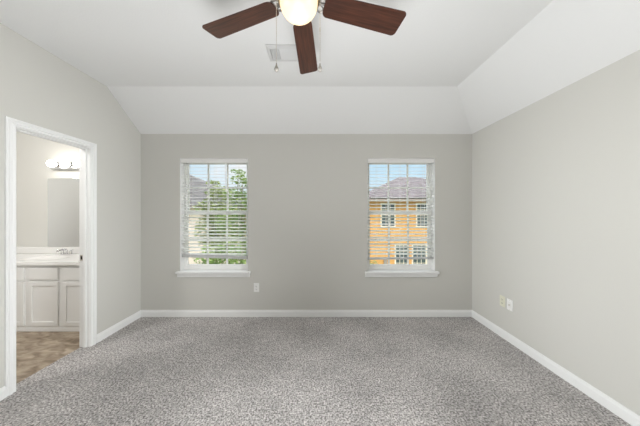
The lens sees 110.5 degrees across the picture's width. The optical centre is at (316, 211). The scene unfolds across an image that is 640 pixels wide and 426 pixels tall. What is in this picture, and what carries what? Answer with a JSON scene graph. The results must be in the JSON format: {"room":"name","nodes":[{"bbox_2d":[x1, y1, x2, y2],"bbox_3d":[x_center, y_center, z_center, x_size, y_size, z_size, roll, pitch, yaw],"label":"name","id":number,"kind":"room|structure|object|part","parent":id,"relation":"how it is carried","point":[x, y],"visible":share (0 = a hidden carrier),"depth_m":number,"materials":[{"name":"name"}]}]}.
{"room":"empty bedroom","nodes":[
{"label":"empty bedroom","id":0,"kind":"room"},
{"bbox_2d":[16,131,78,246],"bbox_3d":[-3.505,0.055,3.170,2.090,2.810,0.100,0,0,0],"label":"wall","id":1,"kind":"structure","parent":0,"point":[32,152],"depth_m":3.12,"materials":[{"name":"white paint"}]},
{"bbox_2d":[16,247,78,253],"bbox_3d":[-3.337,0.536,3.108,1.747,0.092,0.021,0,0,0],"label":"backsplash","id":2,"kind":"structure","parent":1,"relation":"attached to","point":[19,250],"depth_m":3.10,"materials":[{"name":"stone"}]},
{"bbox_2d":[46,160,78,169],"bbox_3d":[-3.330,-0.646,3.041,0.740,0.112,0.157,0,0,0],"label":"vanity light","id":3,"kind":"object","parent":1,"relation":"attached to","point":[62,165],"visible":0.61,"depth_m":3.02,"materials":[{"name":"white glass"}]},
{"bbox_2d":[46,160,58,166],"bbox_3d":[-3.598,-0.655,3.018,0.094,0.094,0.113,0,0,0],"label":"bulb","id":4,"kind":"object","parent":3,"relation":"attached to","point":[50,163],"depth_m":2.99,"materials":[{"name":"white glass"}]},
{"bbox_2d":[59,160,71,166],"bbox_3d":[-3.420,-0.655,3.018,0.094,0.094,0.113,0,0,0],"label":"bulb","id":5,"kind":"object","parent":3,"relation":"attached to","point":[63,163],"depth_m":2.99,"materials":[{"name":"white glass"}]},
{"bbox_2d":[73,160,78,166],"bbox_3d":[-3.242,-0.655,3.009,0.093,0.094,0.093,0,0,45],"label":"bulb","id":6,"kind":"object","parent":3,"relation":"attached to","point":[76,163],"depth_m":2.98,"materials":[{"name":"white glass"}]},
{"bbox_2d":[47,178,78,246],"bbox_3d":[-3.170,0.008,3.116,1.220,0.960,0.006,0,0,0],"label":"wall mirror","id":7,"kind":"object","parent":1,"relation":"attached to","point":[62,193],"visible":0.44,"depth_m":3.11,"materials":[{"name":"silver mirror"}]},
{"bbox_2d":[0,23,140,387],"bbox_3d":[-2.410,0.005,0.838,0.100,2.830,4.276,0,0,0],"label":"wall","id":8,"kind":"structure","parent":0,"point":[38,88],"depth_m":2.38,"materials":[{"name":"grey paint"}]},
{"bbox_2d":[0,386,5,400],"bbox_3d":[-2.353,1.356,0.188,0.015,0.088,2.976,0,0,0],"label":"baseboard","id":9,"kind":"structure","parent":8,"relation":"attached to","point":[2,389],"depth_m":1.66,"materials":[{"name":"white paint"}]},
{"bbox_2d":[4,116,96,396],"bbox_3d":[-2.410,0.338,2.022,0.138,2.124,0.691,0,0,0],"label":"door frame","id":10,"kind":"structure","parent":8,"relation":"in","point":[87,150],"depth_m":2.07,"materials":[{"name":"white paint"}]},
{"bbox_2d":[97,310,140,342],"bbox_3d":[-2.353,1.356,2.671,0.015,0.088,0.609,0,0,0],"label":"baseboard","id":11,"kind":"structure","parent":8,"relation":"attached to","point":[109,331],"depth_m":2.62,"materials":[{"name":"white paint"}]},
{"bbox_2d":[141,134,471,309],"bbox_3d":[-0.141,0.177,3.046,4.638,2.486,0.140,0,0,0],"label":"wall","id":12,"kind":"structure","parent":0,"point":[307,193],"depth_m":2.98,"materials":[{"name":"grey paint"}]},
{"bbox_2d":[175,158,250,276],"bbox_3d":[-1.381,0.073,3.021,0.983,1.594,0.190,0,0,0],"label":"window","id":13,"kind":"structure","parent":12,"relation":"in","point":[186,269],"depth_m":3.06,"materials":[{"name":"white plastic"}]},
{"bbox_3d":[-1.381,0.829,2.994,0.983,0.081,0.135,0,0,0],"label":"sill","id":14,"kind":"part","parent":13,"relation":"part of","materials":[{"name":"white paint"}]},
{"bbox_2d":[181,159,247,258],"bbox_3d":[-1.381,-0.041,3.010,0.895,1.357,0.072,0,0,0],"label":"window blind","id":15,"kind":"object","parent":13,"relation":"attached to","point":[238,255],"visible":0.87,"depth_m":2.99,"materials":[{"name":"white plastic"}]},
{"bbox_3d":[-1.381,-0.035,3.018,0.002,1.277,0.055,0,0,0],"label":"ladder cord","id":16,"kind":"part","parent":15,"relation":"part of","materials":[{"name":"white fabric"}]},
{"bbox_3d":[-1.381,0.603,3.018,0.889,0.070,0.050,0,0,0],"label":"rail","id":17,"kind":"part","parent":15,"relation":"part of","materials":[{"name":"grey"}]},
{"bbox_3d":[-1.058,-0.035,3.018,0.002,1.277,0.055,0,0,0],"label":"ladder cord","id":18,"kind":"part","parent":15,"relation":"part of","materials":[{"name":"white fabric"}]},
{"bbox_3d":[-1.381,0.372,3.077,0.843,0.759,0.020,0,0,0],"label":"sash","id":19,"kind":"part","parent":13,"relation":"part of","materials":[{"name":"white plastic"}]},
{"bbox_3d":[-1.381,-0.327,3.099,0.843,0.727,0.020,0,0,0],"label":"sash","id":20,"kind":"part","parent":13,"relation":"part of","materials":[{"name":"clear glass"}]},
{"bbox_2d":[254,283,258,291],"bbox_3d":[-0.811,1.012,2.972,0.070,0.118,0.009,0,0,0],"label":"wall outlet","id":21,"kind":"object","parent":12,"relation":"attached to","point":[256,285],"visible":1,"depth_m":2.97,"materials":[{"name":"white plastic"}]},
{"bbox_2d":[141,310,471,316],"bbox_3d":[-0.141,1.356,2.969,4.438,0.088,0.015,0,0,0],"label":"baseboard","id":22,"kind":"structure","parent":12,"relation":"attached to","point":[144,313],"depth_m":2.96,"materials":[{"name":"white paint"}]},
{"bbox_2d":[365,158,439,276],"bbox_3d":[1.129,0.073,3.021,0.978,1.594,0.190,0,0,0],"label":"window","id":23,"kind":"structure","parent":12,"relation":"in","point":[373,270],"depth_m":3.06,"materials":[{"name":"white plastic"}]},
{"bbox_3d":[1.129,-0.327,3.099,0.838,0.727,0.020,0,0,0],"label":"sash","id":24,"kind":"part","parent":23,"relation":"part of","materials":[{"name":"clear glass"}]},
{"bbox_3d":[1.129,0.372,3.077,0.838,0.759,0.020,0,0,0],"label":"sash","id":25,"kind":"part","parent":23,"relation":"part of","materials":[{"name":"white plastic"}]},
{"bbox_2d":[368,159,433,259],"bbox_3d":[1.129,-0.037,3.014,0.890,1.364,0.064,0,0,0],"label":"window blind","id":26,"kind":"object","parent":23,"relation":"attached to","point":[424,161],"visible":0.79,"depth_m":2.99,"materials":[{"name":"white plastic"}]},
{"bbox_3d":[1.129,0.628,3.018,0.884,0.034,0.050,0,0,0],"label":"rail","id":27,"kind":"part","parent":26,"relation":"part of","materials":[{"name":"grey plastic"}]},
{"bbox_3d":[1.449,-0.023,3.018,0.002,1.302,0.055,0,0,0],"label":"ladder cord","id":28,"kind":"part","parent":26,"relation":"part of","materials":[{"name":"white fabric"}]},
{"bbox_3d":[1.129,0.829,2.994,0.978,0.081,0.135,0,0,0],"label":"sill","id":29,"kind":"part","parent":23,"relation":"part of","materials":[{"name":"white paint"}]},
{"bbox_2d":[0,317,631,425],"bbox_3d":[-1.186,1.430,0.910,6.728,0.060,4.620,0,0,0],"label":"floor","id":30,"kind":"structure","parent":0,"point":[151,371],"depth_m":1.88,"materials":[{"name":"carpet"}]},
{"bbox_2d":[16,265,78,331],"bbox_3d":[-3.337,1.010,2.855,1.725,0.786,0.526,0,0,0],"label":"vanity cabinet","id":31,"kind":"object","parent":30,"relation":"on","point":[47,296],"visible":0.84,"depth_m":2.60,"materials":[{"name":"white paint"}]},
{"bbox_3d":[-3.603,0.723,2.601,0.346,0.142,0.018,0,0,0],"label":"drawer","id":32,"kind":"part","parent":31,"relation":"part of","materials":[{"name":"white paint"}]},
{"bbox_3d":[-3.603,1.074,2.601,0.346,0.512,0.018,0,0,0],"label":"door","id":33,"kind":"part","parent":31,"relation":"part of","materials":[{"name":"white paint"}]},
{"bbox_3d":[-3.203,0.723,2.601,0.346,0.142,0.018,0,0,0],"label":"drawer","id":34,"kind":"part","parent":31,"relation":"part of","materials":[{"name":"white paint"}]},
{"bbox_3d":[-3.203,1.074,2.601,0.346,0.512,0.018,0,0,0],"label":"door","id":35,"kind":"part","parent":31,"relation":"part of","materials":[{"name":"white paint"}]},
{"bbox_2d":[16,247,78,264],"bbox_3d":[-3.337,0.553,2.845,1.747,0.126,0.547,0,0,0],"label":"countertop","id":36,"kind":"structure","parent":31,"relation":"on","point":[24,255],"depth_m":2.92,"materials":[{"name":"stone"}]},
{"bbox_2d":[56,248,73,254],"bbox_3d":[-3.420,0.537,3.019,0.163,0.089,0.164,0,0,45],"label":"faucet","id":37,"kind":"object","parent":36,"relation":"on","point":[65,249],"visible":1,"depth_m":3.02,"materials":[{"name":"silver metal"}]},
{"bbox_3d":[-3.420,0.533,2.980,0.031,0.080,0.142,0,0,0],"label":"spout","id":38,"kind":"part","parent":37,"relation":"part of","materials":[{"name":"silver metal"}]},
{"bbox_3d":[-2.803,0.723,2.601,0.346,0.142,0.018,0,0,0],"label":"drawer","id":39,"kind":"part","parent":31,"relation":"part of","materials":[{"name":"white paint"}]},
{"bbox_3d":[-2.803,1.074,2.601,0.346,0.512,0.018,0,0,0],"label":"door","id":40,"kind":"part","parent":31,"relation":"part of","materials":[{"name":"white paint"}]},
{"bbox_2d":[0,0,639,133],"bbox_3d":[-0.141,-1.268,0.788,4.638,0.444,4.376,0,0,0],"label":"ceiling","id":41,"kind":"structure","parent":0,"point":[450,66],"depth_m":1.97,"materials":[{"name":"white paint"}]},
{"bbox_2d":[265,44,297,60],"bbox_3d":[-0.227,-1.401,1.966,0.414,0.016,0.200,0,0,0],"label":"ceiling vent","id":42,"kind":"object","parent":41,"relation":"in","point":[285,52],"visible":0.71,"depth_m":1.95,"materials":[{"name":"white metal"}]},
{"bbox_2d":[202,0,405,73],"bbox_3d":[-0.092,-1.085,1.242,1.238,0.649,1.199,0,0,0],"label":"ceiling fan","id":43,"kind":"object","parent":41,"relation":"hanging from","point":[381,19],"visible":1,"depth_m":1.31,"materials":[{"name":"brown wood"}]},
{"bbox_3d":[-0.462,-1.155,1.345,0.491,0.006,0.147,0,11,21],"label":"blade","id":44,"kind":"part","parent":43,"relation":"part of","materials":[{"name":"brown wood"}]},
{"bbox_3d":[-0.219,-0.980,1.205,0.008,0.340,0.004,0,0,0],"label":"pull chain","id":45,"kind":"part","parent":43,"relation":"part of","materials":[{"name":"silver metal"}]},
{"bbox_3d":[-0.099,-1.095,1.205,0.206,0.090,0.206,0,0,0],"label":"lamp shade","id":46,"kind":"part","parent":43,"relation":"part of","materials":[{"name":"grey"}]},
{"bbox_3d":[-0.079,-1.155,1.594,0.147,0.006,0.491,-11,-1,3],"label":"blade","id":47,"kind":"part","parent":43,"relation":"part of","materials":[{"name":"brown wood"}]},
{"bbox_3d":[0.277,-1.155,1.306,0.491,0.006,0.147,0,-11,-15],"label":"blade","id":48,"kind":"part","parent":43,"relation":"part of","materials":[{"name":"brown wood"}]},
{"bbox_2d":[472,50,639,415],"bbox_3d":[2.128,0.187,0.838,0.100,2.466,4.276,0,0,0],"label":"wall","id":49,"kind":"structure","parent":0,"point":[556,179],"depth_m":1.83,"materials":[{"name":"grey paint"}]},
{"bbox_2d":[500,295,504,306],"bbox_3d":[2.074,0.997,2.484,0.009,0.118,0.070,0,0,0],"label":"wall outlet","id":50,"kind":"object","parent":49,"relation":"attached to","point":[502,298],"visible":1,"depth_m":2.48,"materials":[{"name":"beige plastic"}]},
{"bbox_2d":[507,298,512,311],"bbox_3d":[2.068,1.000,2.388,0.019,0.118,0.070,0,0,0],"label":"jack plate","id":51,"kind":"object","parent":49,"relation":"attached to","point":[509,302],"visible":1,"depth_m":2.38,"materials":[{"name":"white plastic"}]},
{"bbox_2d":[472,310,639,425],"bbox_3d":[2.071,1.356,0.838,0.015,0.088,4.276,0,0,0],"label":"baseboard","id":52,"kind":"structure","parent":49,"relation":"attached to","point":[615,407],"depth_m":1.81,"materials":[{"name":"white paint"}]},
{"label":"outside","id":53,"kind":"structure","parent":0,"visible":0},
{"bbox_3d":[0.000,4.550,47.488,120.000,0.200,85.024,0,0,0],"label":"ground","id":54,"kind":"structure","parent":53,"visible":0},
{"bbox_2d":[189,175,245,263],"bbox_3d":[-11.400,0.460,20.500,13.200,7.980,10.000,0,0,0],"label":"house","id":55,"kind":"structure","parent":54,"relation":"on","point":[192,180],"depth_m":16.00,"materials":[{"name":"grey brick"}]},
{"bbox_2d":[193,180,245,262],"bbox_3d":[-4.935,1.390,11.499,2.735,6.123,1.762,0,0,0],"label":"tree","id":56,"kind":"object","parent":54,"relation":"on","point":[217,191],"visible":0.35,"depth_m":11.27,"materials":[{"name":"green plant"}]},
{"bbox_2d":[194,241,245,263],"bbox_3d":[-3.149,2.693,7.498,2.701,3.520,1.456,0,0,0],"label":"shrub","id":57,"kind":"object","parent":54,"relation":"on","point":[204,260],"visible":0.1,"depth_m":7.45,"materials":[{"name":"green plant"}]},
{"bbox_2d":[211,169,246,259],"bbox_3d":[-3.287,1.302,9.477,2.381,6.297,1.685,0,0,0],"label":"tree","id":58,"kind":"object","parent":54,"relation":"on","point":[244,180],"visible":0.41,"depth_m":9.37,"materials":[{"name":"green plant"}]},
{"bbox_2d":[369,178,426,263],"bbox_3d":[6.960,0.915,16.550,9.180,7.070,8.600,0,0,0],"label":"house","id":59,"kind":"structure","parent":54,"relation":"on","point":[397,180],"depth_m":12.70,"materials":[{"name":"orange brick"}]},
{"bbox_3d":[4.059,0.172,12.693,0.715,1.259,0.010,0,0,0],"label":"pane","id":60,"kind":"part","parent":59,"relation":"part of","materials":[{"name":"grey glass"}]},
{"bbox_3d":[4.837,2.583,12.693,0.658,1.356,0.010,0,0,0],"label":"pane","id":61,"kind":"part","parent":59,"relation":"part of","materials":[{"name":"grey glass"}]},
{"bbox_3d":[5.841,2.583,12.693,0.709,1.356,0.010,0,0,0],"label":"pane","id":62,"kind":"part","parent":59,"relation":"part of","materials":[{"name":"grey glass"}]},
{"bbox_3d":[6.030,0.172,12.693,0.618,1.259,0.010,0,0,0],"label":"pane","id":63,"kind":"part","parent":59,"relation":"part of","materials":[{"name":"grey glass"}]}
]}

